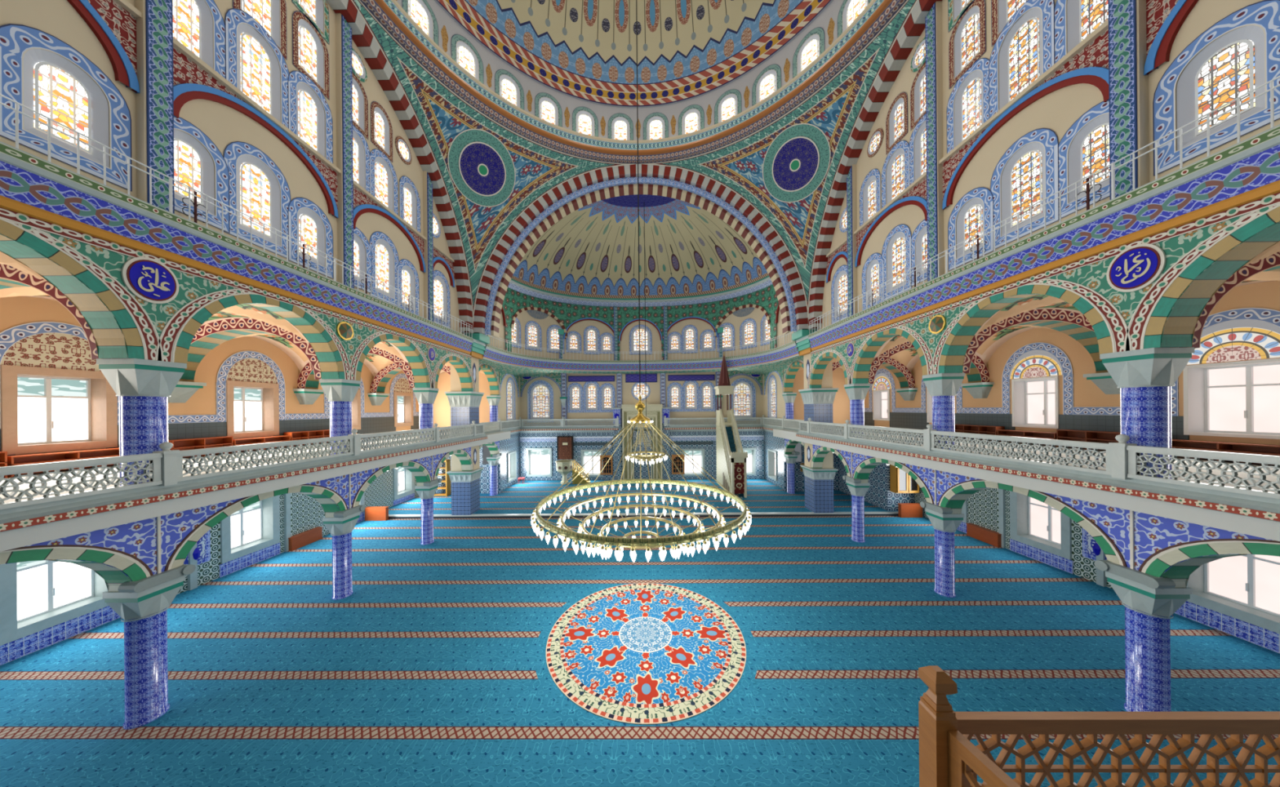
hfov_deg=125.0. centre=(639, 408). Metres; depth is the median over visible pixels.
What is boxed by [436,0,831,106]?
cornice
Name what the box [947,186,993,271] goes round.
window
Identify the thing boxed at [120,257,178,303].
medallion
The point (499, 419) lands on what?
post
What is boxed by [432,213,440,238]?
window
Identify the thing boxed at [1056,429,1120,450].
bookshelf
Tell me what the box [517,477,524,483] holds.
stool
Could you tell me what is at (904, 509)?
radiator cover
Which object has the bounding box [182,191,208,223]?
iron bracket
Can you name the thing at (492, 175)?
medallion
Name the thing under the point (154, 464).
balustrade
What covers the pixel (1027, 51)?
window
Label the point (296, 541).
radiator cover
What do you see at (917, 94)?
window
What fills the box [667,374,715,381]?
inscription panel
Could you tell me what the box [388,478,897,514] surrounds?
platform
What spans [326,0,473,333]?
arch
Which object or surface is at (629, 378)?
inscription panel
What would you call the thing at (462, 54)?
window
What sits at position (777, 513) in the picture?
step
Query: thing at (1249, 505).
trim
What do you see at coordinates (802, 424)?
balustrade
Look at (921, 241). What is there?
window
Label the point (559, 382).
wall
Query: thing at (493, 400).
column
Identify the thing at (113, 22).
arch
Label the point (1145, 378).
column
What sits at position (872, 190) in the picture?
window
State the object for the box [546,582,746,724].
rug
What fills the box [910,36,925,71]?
window
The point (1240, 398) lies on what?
window
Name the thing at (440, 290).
window
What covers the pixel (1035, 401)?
window
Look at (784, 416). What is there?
post
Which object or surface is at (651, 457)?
chandelier
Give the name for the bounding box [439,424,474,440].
balustrade
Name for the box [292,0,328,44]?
window
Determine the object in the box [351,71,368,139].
window
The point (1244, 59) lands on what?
window
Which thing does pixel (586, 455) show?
window
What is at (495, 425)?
balustrade
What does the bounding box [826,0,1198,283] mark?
arch
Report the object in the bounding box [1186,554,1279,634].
window
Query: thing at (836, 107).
pendentives
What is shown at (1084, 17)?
window
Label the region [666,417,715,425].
balustrade
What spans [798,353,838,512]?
pillar
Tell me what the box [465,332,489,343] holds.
block
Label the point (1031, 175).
window
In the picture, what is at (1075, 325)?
arch
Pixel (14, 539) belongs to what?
balcony ledge
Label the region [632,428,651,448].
hood
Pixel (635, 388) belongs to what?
window
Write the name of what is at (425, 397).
column
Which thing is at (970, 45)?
window
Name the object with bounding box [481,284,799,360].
wall
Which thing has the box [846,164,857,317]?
pilaster
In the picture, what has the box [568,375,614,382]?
inscription panel
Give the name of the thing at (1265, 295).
wall
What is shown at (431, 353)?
medallion
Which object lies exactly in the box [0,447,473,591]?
wall
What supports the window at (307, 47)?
in the wall at (224, 125)
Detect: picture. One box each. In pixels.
[183,529,210,564]
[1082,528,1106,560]
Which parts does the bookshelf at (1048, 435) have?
shelf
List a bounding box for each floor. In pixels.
[0,515,1279,786]
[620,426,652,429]
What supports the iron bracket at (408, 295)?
on the crown molding at (31, 185)
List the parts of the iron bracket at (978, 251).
stem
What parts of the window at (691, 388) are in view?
pane, frame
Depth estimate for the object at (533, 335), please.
25.11 m
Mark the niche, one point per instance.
(654, 412)
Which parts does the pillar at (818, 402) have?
panel, panel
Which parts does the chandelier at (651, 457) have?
chain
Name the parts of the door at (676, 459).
pane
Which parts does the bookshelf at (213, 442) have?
shelf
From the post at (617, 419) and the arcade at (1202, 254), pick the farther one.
the post at (617, 419)
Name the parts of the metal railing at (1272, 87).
post, post, post, post, post, post, post, post, post, post, post, post, post, post, post, post, post, post, post, post, post, post, post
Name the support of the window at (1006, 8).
in the wall at (1058, 110)
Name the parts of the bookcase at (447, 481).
shelf, panel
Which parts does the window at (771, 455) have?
sash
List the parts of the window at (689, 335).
pane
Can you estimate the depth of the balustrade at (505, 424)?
25.30 m
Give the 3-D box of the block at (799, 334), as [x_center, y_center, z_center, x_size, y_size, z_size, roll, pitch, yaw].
[9.399,-4.234,19.038,0.800,0.400,1.250,-1,0,1]
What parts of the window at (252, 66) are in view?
pane, frame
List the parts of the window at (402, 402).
pane, pane, sash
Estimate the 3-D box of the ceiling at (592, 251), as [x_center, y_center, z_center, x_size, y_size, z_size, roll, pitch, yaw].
[0.027,-11.276,23.475,18.600,4.550,7.550,-1,0,1]
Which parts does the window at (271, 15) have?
pane, frame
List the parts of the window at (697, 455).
pane, pane, sash, pane, pane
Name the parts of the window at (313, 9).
pane, frame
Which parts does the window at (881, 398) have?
sash, pane, pane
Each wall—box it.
[0,0,463,333]
[0,296,419,455]
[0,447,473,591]
[177,468,418,594]
[395,0,848,140]
[433,371,520,431]
[435,433,519,493]
[478,363,500,457]
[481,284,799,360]
[519,430,764,480]
[520,370,763,426]
[762,367,849,427]
[764,431,914,511]
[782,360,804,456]
[810,444,1279,587]
[817,0,1279,330]
[864,280,1279,444]
[914,486,1113,589]
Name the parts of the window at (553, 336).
frame, pane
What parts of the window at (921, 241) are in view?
frame, pane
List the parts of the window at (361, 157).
pane, frame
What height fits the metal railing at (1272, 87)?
0.723 m
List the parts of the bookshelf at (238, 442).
shelf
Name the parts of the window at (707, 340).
frame, pane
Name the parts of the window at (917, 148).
frame, pane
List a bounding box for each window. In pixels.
[0,23,132,191]
[0,364,117,454]
[0,560,108,645]
[173,0,225,78]
[173,115,230,233]
[220,494,279,564]
[223,141,290,257]
[225,8,289,128]
[226,380,279,438]
[232,0,287,60]
[288,70,333,163]
[288,197,333,279]
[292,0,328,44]
[292,10,329,100]
[351,47,367,82]
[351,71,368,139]
[351,389,360,429]
[352,124,370,192]
[353,226,372,293]
[359,493,364,512]
[369,148,398,215]
[369,231,399,306]
[370,101,392,162]
[393,391,413,426]
[393,466,414,500]
[395,136,411,164]
[396,258,419,315]
[399,175,420,232]
[402,0,438,45]
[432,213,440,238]
[433,270,450,328]
[451,34,483,83]
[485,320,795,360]
[494,69,524,110]
[506,377,515,420]
[506,450,516,483]
[511,317,521,348]
[526,448,551,476]
[527,379,553,422]
[534,92,562,127]
[546,324,564,353]
[565,330,582,353]
[567,382,583,413]
[572,106,598,137]
[580,448,603,476]
[582,381,599,412]
[583,325,599,354]
[599,382,615,412]
[600,332,613,354]
[608,112,633,140]
[629,324,652,354]
[631,382,650,399]
[643,112,668,139]
[666,331,682,353]
[666,382,683,412]
[678,104,704,135]
[681,324,697,353]
[682,380,699,411]
[682,448,704,475]
[699,328,715,351]
[699,381,715,411]
[714,88,741,124]
[716,322,734,351]
[728,377,755,421]
[737,448,755,475]
[739,318,756,349]
[751,63,781,106]
[760,315,770,346]
[767,374,777,417]
[767,448,777,481]
[792,26,824,78]
[831,264,847,324]
[837,0,871,37]
[839,207,847,232]
[859,168,880,226]
[862,252,884,310]
[866,128,883,157]
[872,389,890,420]
[881,140,910,208]
[881,223,911,300]
[885,92,907,155]
[908,113,926,184]
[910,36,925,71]
[910,62,925,131]
[911,218,927,285]
[926,387,932,422]
[946,57,989,153]
[947,0,974,31]
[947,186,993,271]
[948,0,986,88]
[961,498,967,523]
[988,0,1054,118]
[990,128,1058,248]
[991,0,1027,46]
[1009,490,1071,559]
[1011,375,1059,428]
[1054,0,1108,63]
[1058,99,1110,219]
[1152,0,1279,176]
[1182,357,1279,439]
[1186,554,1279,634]
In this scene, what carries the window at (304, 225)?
in the wall at (224, 125)
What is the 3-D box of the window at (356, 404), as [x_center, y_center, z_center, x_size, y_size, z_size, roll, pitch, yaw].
[-15.476,0.028,17.344,0.510,2.180,1.760,-1,0,1]
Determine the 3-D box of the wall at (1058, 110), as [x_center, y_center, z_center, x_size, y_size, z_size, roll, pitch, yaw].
[9.672,-8.686,9.610,0.001,9.399,17.400,-1,0,1]
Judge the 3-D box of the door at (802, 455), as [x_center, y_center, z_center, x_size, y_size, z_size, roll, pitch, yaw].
[12.117,4.467,23.394,1.200,2.550,0.150,-1,0,1]
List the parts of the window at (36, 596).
pane, pane, handle, sash, pane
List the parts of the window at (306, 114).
pane, frame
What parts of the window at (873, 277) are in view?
frame, pane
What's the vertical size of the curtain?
2.050 m
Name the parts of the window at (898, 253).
frame, pane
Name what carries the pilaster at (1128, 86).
attached to the wall at (1058, 110)
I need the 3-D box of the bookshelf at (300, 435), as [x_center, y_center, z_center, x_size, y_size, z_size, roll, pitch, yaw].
[-15.057,1.319,15.365,0.360,0.630,2.150,-1,0,1]
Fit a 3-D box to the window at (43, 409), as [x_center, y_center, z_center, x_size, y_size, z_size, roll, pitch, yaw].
[-15.554,0.029,8.894,0.510,2.180,1.760,-1,0,1]
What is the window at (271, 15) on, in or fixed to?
in the wall at (224, 125)
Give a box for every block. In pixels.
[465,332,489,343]
[791,328,816,340]
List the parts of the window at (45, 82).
pane, frame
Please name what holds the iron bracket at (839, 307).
on the crown molding at (1247, 171)
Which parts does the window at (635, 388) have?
pane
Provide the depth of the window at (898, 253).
12.65 m
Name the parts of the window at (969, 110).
frame, pane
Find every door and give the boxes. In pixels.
[671,454,684,474]
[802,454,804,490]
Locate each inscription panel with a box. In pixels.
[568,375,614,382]
[625,373,657,382]
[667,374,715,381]
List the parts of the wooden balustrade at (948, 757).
newel post, rail, rail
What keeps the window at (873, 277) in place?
in the wall at (1058, 110)
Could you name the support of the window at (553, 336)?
in the wall at (664, 317)
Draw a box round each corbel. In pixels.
[168,381,206,402]
[293,388,324,404]
[367,392,389,405]
[895,387,917,400]
[960,382,994,398]
[1083,372,1119,394]
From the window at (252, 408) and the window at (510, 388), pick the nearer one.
the window at (252, 408)
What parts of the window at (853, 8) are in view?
frame, pane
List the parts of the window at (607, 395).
pane, frame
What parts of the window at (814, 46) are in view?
frame, pane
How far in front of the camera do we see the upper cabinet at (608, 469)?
27.54 m
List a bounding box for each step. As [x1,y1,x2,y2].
[388,511,898,516]
[388,514,898,519]
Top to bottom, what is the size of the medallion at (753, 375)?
0.384 m
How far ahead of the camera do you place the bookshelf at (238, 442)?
13.25 m
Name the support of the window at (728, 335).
in the wall at (664, 317)
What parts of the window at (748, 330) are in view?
pane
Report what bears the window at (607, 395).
in the wall at (559, 382)
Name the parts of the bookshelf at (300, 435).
shelf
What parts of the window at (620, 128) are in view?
pane, frame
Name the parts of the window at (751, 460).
sash, pane, pane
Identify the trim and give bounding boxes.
[0,321,419,455]
[0,426,617,532]
[187,493,290,590]
[507,275,772,306]
[664,424,1279,522]
[864,307,1279,439]
[998,488,1106,586]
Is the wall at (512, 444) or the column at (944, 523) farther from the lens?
the wall at (512, 444)
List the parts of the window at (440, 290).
frame, pane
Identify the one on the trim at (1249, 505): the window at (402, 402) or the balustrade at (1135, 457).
the balustrade at (1135, 457)
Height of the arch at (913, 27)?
9.350 m
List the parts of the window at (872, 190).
frame, pane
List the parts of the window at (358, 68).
pane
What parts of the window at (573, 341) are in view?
pane, frame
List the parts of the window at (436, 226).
pane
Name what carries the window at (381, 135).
in the wall at (224, 125)
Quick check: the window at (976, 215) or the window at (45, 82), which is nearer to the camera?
the window at (45, 82)
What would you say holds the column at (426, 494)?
on the floor at (433, 671)
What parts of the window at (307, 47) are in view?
pane, frame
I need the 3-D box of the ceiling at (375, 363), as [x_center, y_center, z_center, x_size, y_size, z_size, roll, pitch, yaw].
[-12.654,-1.996,12.967,5.370,1.782,21.300,-1,0,1]
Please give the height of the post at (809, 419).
0.855 m
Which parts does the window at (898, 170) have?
frame, pane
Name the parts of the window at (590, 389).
frame, pane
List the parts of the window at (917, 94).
frame, pane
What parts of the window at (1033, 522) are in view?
pane, pane, sash, pane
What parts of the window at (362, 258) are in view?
pane, frame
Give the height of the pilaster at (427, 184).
7.000 m
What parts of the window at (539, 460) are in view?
pane, pane, sash, pane, pane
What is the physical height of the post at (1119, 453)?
0.855 m
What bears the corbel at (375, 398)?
attached to the wall at (15, 311)
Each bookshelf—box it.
[0,451,7,478]
[7,447,119,477]
[168,435,233,457]
[232,435,290,452]
[283,429,329,445]
[955,423,1004,440]
[997,429,1057,446]
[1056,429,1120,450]
[1171,439,1279,465]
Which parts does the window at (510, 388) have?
pane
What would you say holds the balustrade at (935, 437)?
on the trim at (1249, 505)
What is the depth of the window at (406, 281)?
14.15 m
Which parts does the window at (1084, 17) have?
frame, pane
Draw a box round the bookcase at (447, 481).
[434,458,450,496]
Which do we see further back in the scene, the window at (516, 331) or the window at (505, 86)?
the window at (516, 331)
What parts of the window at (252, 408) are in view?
pane, pane, sash, pane, pane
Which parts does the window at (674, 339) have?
pane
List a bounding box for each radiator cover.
[288,526,322,551]
[364,506,389,520]
[897,502,922,517]
[965,523,1001,546]
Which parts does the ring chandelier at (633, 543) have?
suspension rod, suspension rod, suspension rod, suspension rod, suspension rod, suspension rod, suspension rod, suspension rod, chain, suspension rod, suspension rod, suspension rod, suspension rod, suspension rod, suspension rod, suspension rod, suspension rod, suspension rod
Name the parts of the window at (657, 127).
pane, frame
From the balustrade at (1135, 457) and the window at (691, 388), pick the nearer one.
the balustrade at (1135, 457)
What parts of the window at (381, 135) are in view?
pane, frame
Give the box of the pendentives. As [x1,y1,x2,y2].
[351,0,917,319]
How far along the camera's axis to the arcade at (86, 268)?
6.66 m
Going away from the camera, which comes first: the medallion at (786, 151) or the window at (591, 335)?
the medallion at (786, 151)
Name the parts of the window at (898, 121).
frame, pane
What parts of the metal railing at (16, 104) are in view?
post, post, post, post, post, post, post, post, post, post, post, post, post, post, post, post, post, post, post, post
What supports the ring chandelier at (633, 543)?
hanging from the cornice at (586, 50)
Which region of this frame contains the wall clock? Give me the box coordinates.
[606,443,612,448]
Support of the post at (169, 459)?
on the trim at (26, 516)
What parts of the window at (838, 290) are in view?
frame, pane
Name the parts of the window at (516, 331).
pane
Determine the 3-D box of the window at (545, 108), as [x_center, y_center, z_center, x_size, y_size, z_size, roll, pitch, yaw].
[-4.701,-15.359,17.269,1.406,1.870,0.124,-1,0,-29]
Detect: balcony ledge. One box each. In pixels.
[0,431,510,551]
[773,428,1279,541]
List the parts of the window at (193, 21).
pane, frame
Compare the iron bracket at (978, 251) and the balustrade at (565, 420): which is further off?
the balustrade at (565, 420)
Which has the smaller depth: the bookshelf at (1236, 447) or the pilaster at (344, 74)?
the bookshelf at (1236, 447)
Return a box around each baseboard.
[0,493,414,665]
[956,521,1279,653]
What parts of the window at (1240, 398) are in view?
pane, pane, sash, handle, pane, pane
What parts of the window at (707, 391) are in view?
frame, pane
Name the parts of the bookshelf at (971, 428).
shelf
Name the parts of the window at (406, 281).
pane, frame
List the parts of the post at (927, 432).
knob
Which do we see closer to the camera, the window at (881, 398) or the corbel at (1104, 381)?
the corbel at (1104, 381)
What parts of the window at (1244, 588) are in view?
pane, sash, handle, pane, pane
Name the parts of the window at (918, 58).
pane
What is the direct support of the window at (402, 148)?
in the wall at (224, 125)
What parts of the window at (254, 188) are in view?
pane, frame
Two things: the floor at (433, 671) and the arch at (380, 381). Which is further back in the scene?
the arch at (380, 381)
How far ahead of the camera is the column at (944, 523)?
10.52 m
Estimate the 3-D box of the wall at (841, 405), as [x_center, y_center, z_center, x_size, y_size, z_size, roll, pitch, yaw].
[12.889,-0.965,25.582,5.300,4.900,4.400,-1,0,1]
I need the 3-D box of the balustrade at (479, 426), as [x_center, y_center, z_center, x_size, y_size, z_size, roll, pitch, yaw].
[-9.223,1.157,19.186,0.140,0.610,1.000,-1,0,1]
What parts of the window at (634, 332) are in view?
frame, pane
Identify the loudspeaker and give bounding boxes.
[910,266,919,287]
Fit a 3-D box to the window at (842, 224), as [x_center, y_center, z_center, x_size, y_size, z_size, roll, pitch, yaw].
[9.691,-8.887,15.620,0.030,1.100,1.100,-1,0,1]
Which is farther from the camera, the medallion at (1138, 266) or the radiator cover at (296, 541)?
the radiator cover at (296, 541)
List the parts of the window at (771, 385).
pane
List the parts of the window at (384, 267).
pane, frame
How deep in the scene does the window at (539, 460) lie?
28.02 m
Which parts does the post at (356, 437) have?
knob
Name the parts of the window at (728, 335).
pane, frame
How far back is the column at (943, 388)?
10.48 m
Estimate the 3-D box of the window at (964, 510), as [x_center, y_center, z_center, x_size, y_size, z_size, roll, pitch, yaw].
[15.646,4.191,16.456,0.510,2.380,1.520,-1,0,1]
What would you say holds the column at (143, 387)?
on the balcony ledge at (14, 539)
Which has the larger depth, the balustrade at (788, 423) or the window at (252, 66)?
the balustrade at (788, 423)
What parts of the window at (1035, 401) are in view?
pane, pane, sash, pane, pane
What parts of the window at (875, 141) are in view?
pane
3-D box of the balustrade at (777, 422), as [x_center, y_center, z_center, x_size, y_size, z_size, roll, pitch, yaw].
[10.123,0.985,25.258,0.140,0.610,3.700,-1,0,1]
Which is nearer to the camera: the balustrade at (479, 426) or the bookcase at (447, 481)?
the balustrade at (479, 426)
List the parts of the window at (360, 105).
pane, frame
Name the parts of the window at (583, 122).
frame, pane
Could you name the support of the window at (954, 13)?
in the wall at (1058, 110)
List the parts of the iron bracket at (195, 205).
stem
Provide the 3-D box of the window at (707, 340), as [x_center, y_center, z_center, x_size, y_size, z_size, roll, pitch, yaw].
[5.481,-5.479,26.694,1.252,1.770,0.121,-1,0,22]
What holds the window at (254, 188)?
in the wall at (224, 125)
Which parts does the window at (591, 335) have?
pane, frame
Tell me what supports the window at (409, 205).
in the wall at (224, 125)
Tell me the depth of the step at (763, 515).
18.46 m
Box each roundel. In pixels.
[336,321,353,340]
[928,315,946,333]
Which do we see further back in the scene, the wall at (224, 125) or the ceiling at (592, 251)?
the ceiling at (592, 251)
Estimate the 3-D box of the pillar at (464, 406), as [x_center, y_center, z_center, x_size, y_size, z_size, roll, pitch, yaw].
[-10.000,1.464,19.193,1.480,8.950,1.520,-1,0,1]
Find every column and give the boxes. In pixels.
[96,358,186,485]
[102,564,195,729]
[319,378,360,454]
[322,504,365,599]
[413,387,439,441]
[414,478,441,544]
[486,395,501,422]
[486,453,502,495]
[782,392,796,419]
[783,450,799,493]
[842,475,870,542]
[844,383,870,437]
[920,501,964,597]
[922,373,964,449]
[1093,559,1192,711]
[1099,346,1194,479]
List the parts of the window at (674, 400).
pane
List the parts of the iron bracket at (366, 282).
stem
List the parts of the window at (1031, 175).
frame, pane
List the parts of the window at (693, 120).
frame, pane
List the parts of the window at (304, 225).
pane, frame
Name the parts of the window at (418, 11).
frame, pane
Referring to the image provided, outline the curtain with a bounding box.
[733,462,744,493]
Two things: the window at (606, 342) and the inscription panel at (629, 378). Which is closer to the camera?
the window at (606, 342)
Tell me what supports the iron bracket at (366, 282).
on the crown molding at (31, 185)
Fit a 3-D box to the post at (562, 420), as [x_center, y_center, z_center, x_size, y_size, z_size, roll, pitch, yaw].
[-6.277,1.048,27.429,0.220,0.855,0.220,-1,0,1]
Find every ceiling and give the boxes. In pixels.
[0,251,484,377]
[478,358,803,377]
[511,194,768,298]
[797,241,1279,372]
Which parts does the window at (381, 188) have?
pane, frame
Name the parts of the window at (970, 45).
frame, pane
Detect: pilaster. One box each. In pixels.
[134,0,174,213]
[335,13,354,288]
[422,171,433,321]
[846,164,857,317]
[924,0,944,281]
[1107,0,1149,199]
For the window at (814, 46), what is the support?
in the wall at (827, 20)
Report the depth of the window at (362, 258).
11.81 m
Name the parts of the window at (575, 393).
pane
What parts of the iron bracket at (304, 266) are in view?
stem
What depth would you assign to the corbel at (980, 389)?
14.76 m
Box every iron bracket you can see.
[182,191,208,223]
[296,244,311,268]
[360,274,370,293]
[405,295,413,311]
[836,306,842,319]
[868,289,875,306]
[970,234,985,259]
[1075,177,1102,210]
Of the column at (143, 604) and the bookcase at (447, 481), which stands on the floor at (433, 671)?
the column at (143, 604)
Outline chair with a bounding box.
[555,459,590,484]
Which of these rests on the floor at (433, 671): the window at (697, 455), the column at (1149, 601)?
the column at (1149, 601)
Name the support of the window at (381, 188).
in the wall at (224, 125)
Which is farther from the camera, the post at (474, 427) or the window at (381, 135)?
the post at (474, 427)
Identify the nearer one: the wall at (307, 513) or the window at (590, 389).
the wall at (307, 513)
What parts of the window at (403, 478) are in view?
sash, pane, pane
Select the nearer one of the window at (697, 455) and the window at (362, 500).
the window at (362, 500)
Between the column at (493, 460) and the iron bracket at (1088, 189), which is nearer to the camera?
the iron bracket at (1088, 189)
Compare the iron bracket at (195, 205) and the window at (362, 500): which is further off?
the window at (362, 500)
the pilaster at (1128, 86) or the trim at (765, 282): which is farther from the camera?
the trim at (765, 282)
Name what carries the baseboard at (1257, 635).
attached to the wall at (982, 505)
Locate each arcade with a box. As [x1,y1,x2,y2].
[0,207,475,391]
[807,191,1279,388]
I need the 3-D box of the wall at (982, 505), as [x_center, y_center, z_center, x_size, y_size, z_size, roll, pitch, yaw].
[15.408,3.863,12.158,0.001,4.000,22.600,-1,0,1]
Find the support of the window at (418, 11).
in the wall at (827, 20)
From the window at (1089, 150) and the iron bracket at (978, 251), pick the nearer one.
the window at (1089, 150)
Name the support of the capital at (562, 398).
attached to the wall at (559, 382)
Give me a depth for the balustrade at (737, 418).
27.25 m
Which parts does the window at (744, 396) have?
pane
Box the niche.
[621,401,662,479]
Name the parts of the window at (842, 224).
pane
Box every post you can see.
[152,441,179,485]
[347,428,360,455]
[431,422,439,442]
[471,420,476,435]
[497,417,502,430]
[561,416,564,426]
[616,416,618,426]
[663,415,666,426]
[781,415,786,427]
[806,417,811,433]
[843,419,851,439]
[923,423,936,450]
[1108,434,1137,479]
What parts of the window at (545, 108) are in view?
frame, pane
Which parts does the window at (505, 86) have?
pane, frame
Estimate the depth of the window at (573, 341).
26.84 m
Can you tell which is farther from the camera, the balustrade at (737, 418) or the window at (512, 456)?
the balustrade at (737, 418)
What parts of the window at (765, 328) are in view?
pane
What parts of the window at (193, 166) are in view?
pane, frame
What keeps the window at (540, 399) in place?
in the wall at (559, 382)
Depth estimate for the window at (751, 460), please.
27.80 m
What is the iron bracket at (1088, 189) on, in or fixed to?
on the crown molding at (1247, 171)
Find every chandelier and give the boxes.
[530,0,751,561]
[625,202,667,465]
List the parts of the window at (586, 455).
pane, pane, sash, pane, pane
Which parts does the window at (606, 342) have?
pane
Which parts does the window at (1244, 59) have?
frame, pane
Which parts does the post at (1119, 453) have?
knob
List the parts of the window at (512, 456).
sash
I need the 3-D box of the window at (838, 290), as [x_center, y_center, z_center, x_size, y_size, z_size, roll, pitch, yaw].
[9.804,-5.588,16.130,0.113,2.630,1.630,-1,0,1]
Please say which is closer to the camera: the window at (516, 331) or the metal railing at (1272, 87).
the metal railing at (1272, 87)
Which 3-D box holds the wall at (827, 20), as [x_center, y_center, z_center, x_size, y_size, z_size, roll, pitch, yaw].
[-0.144,-15.629,9.200,18.500,2.060,18.500,-1,0,1]
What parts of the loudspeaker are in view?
stem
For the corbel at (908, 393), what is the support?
attached to the wall at (1265, 295)
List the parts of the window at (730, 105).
frame, pane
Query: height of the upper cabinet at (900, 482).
2.000 m
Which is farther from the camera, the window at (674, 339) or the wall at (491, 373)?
the window at (674, 339)
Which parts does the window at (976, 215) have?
frame, pane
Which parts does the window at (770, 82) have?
frame, pane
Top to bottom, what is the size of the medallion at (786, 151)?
2.582 m
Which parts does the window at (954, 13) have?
frame, pane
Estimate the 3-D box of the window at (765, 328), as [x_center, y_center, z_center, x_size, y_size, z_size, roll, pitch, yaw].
[9.036,-5.631,23.312,0.141,2.230,1.411,-1,0,-23]
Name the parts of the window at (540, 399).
frame, pane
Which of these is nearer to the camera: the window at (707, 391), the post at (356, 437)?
the post at (356, 437)
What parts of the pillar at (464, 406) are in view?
panel, panel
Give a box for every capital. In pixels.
[560,396,567,405]
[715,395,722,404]
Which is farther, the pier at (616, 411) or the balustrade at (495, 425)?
the pier at (616, 411)
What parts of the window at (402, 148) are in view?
pane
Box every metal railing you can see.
[0,93,471,335]
[809,75,1279,331]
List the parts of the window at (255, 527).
pane, sash, pane, pane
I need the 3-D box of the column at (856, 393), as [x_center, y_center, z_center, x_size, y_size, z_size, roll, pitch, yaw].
[9.801,0.148,15.010,0.720,2.530,0.720,-1,0,1]
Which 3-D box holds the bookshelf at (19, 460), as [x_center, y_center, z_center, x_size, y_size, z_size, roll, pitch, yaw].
[-15.117,1.385,8.890,0.360,0.500,1.900,-1,0,1]
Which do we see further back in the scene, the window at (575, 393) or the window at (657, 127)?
the window at (575, 393)
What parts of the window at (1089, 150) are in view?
frame, pane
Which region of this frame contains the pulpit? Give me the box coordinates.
[714,354,747,497]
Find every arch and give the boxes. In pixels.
[0,263,98,359]
[66,0,454,287]
[178,318,321,382]
[297,346,414,389]
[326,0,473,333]
[370,362,450,393]
[473,164,809,337]
[808,0,942,329]
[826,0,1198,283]
[832,357,915,388]
[868,341,989,383]
[962,308,1108,373]
[1169,251,1279,348]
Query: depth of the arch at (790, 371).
22.73 m
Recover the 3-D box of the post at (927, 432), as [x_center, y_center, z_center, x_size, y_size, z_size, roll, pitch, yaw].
[9.338,0.909,10.714,0.220,0.855,0.220,-1,0,1]
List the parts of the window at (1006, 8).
frame, pane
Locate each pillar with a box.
[444,356,484,515]
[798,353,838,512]
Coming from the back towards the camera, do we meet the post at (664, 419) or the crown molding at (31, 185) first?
the post at (664, 419)
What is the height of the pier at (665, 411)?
5.970 m
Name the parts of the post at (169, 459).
knob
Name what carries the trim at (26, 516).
attached to the wall at (491, 373)
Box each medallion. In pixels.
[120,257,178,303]
[426,346,435,361]
[447,128,515,207]
[521,376,532,379]
[750,374,760,377]
[762,123,831,202]
[846,342,854,357]
[1106,243,1166,292]
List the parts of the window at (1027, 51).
frame, pane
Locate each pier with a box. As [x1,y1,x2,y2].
[612,407,621,479]
[662,407,670,479]
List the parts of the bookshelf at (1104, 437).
shelf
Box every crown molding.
[0,141,487,359]
[360,0,906,164]
[478,340,803,373]
[795,124,1279,355]
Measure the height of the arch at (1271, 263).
2.020 m
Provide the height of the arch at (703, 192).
9.380 m
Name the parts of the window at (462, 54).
pane, frame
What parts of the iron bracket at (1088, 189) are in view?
stem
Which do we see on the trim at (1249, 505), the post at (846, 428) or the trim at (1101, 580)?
the post at (846, 428)
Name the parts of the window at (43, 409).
pane, pane, handle, sash, pane, pane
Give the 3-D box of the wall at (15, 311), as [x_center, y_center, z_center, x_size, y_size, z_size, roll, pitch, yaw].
[-15.333,-0.714,12.442,0.001,4.900,22.600,-1,0,1]
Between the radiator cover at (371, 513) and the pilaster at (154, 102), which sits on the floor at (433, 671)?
the radiator cover at (371, 513)
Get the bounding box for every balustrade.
[0,453,162,509]
[177,435,353,481]
[359,427,435,453]
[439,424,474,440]
[475,423,484,435]
[479,421,500,431]
[501,419,519,429]
[521,418,561,426]
[564,418,616,426]
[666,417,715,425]
[723,417,762,425]
[763,417,782,426]
[783,418,804,430]
[799,420,807,431]
[808,421,844,437]
[847,424,924,448]
[918,665,1279,786]
[930,430,1111,475]
[1126,444,1279,498]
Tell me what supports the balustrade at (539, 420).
on the trim at (26, 516)
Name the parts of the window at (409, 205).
pane, frame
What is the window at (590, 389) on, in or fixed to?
in the wall at (559, 382)
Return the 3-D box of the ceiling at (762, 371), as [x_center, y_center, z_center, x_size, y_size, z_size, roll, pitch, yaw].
[0.104,-2.926,23.800,20.300,0.350,8.200,-1,0,1]

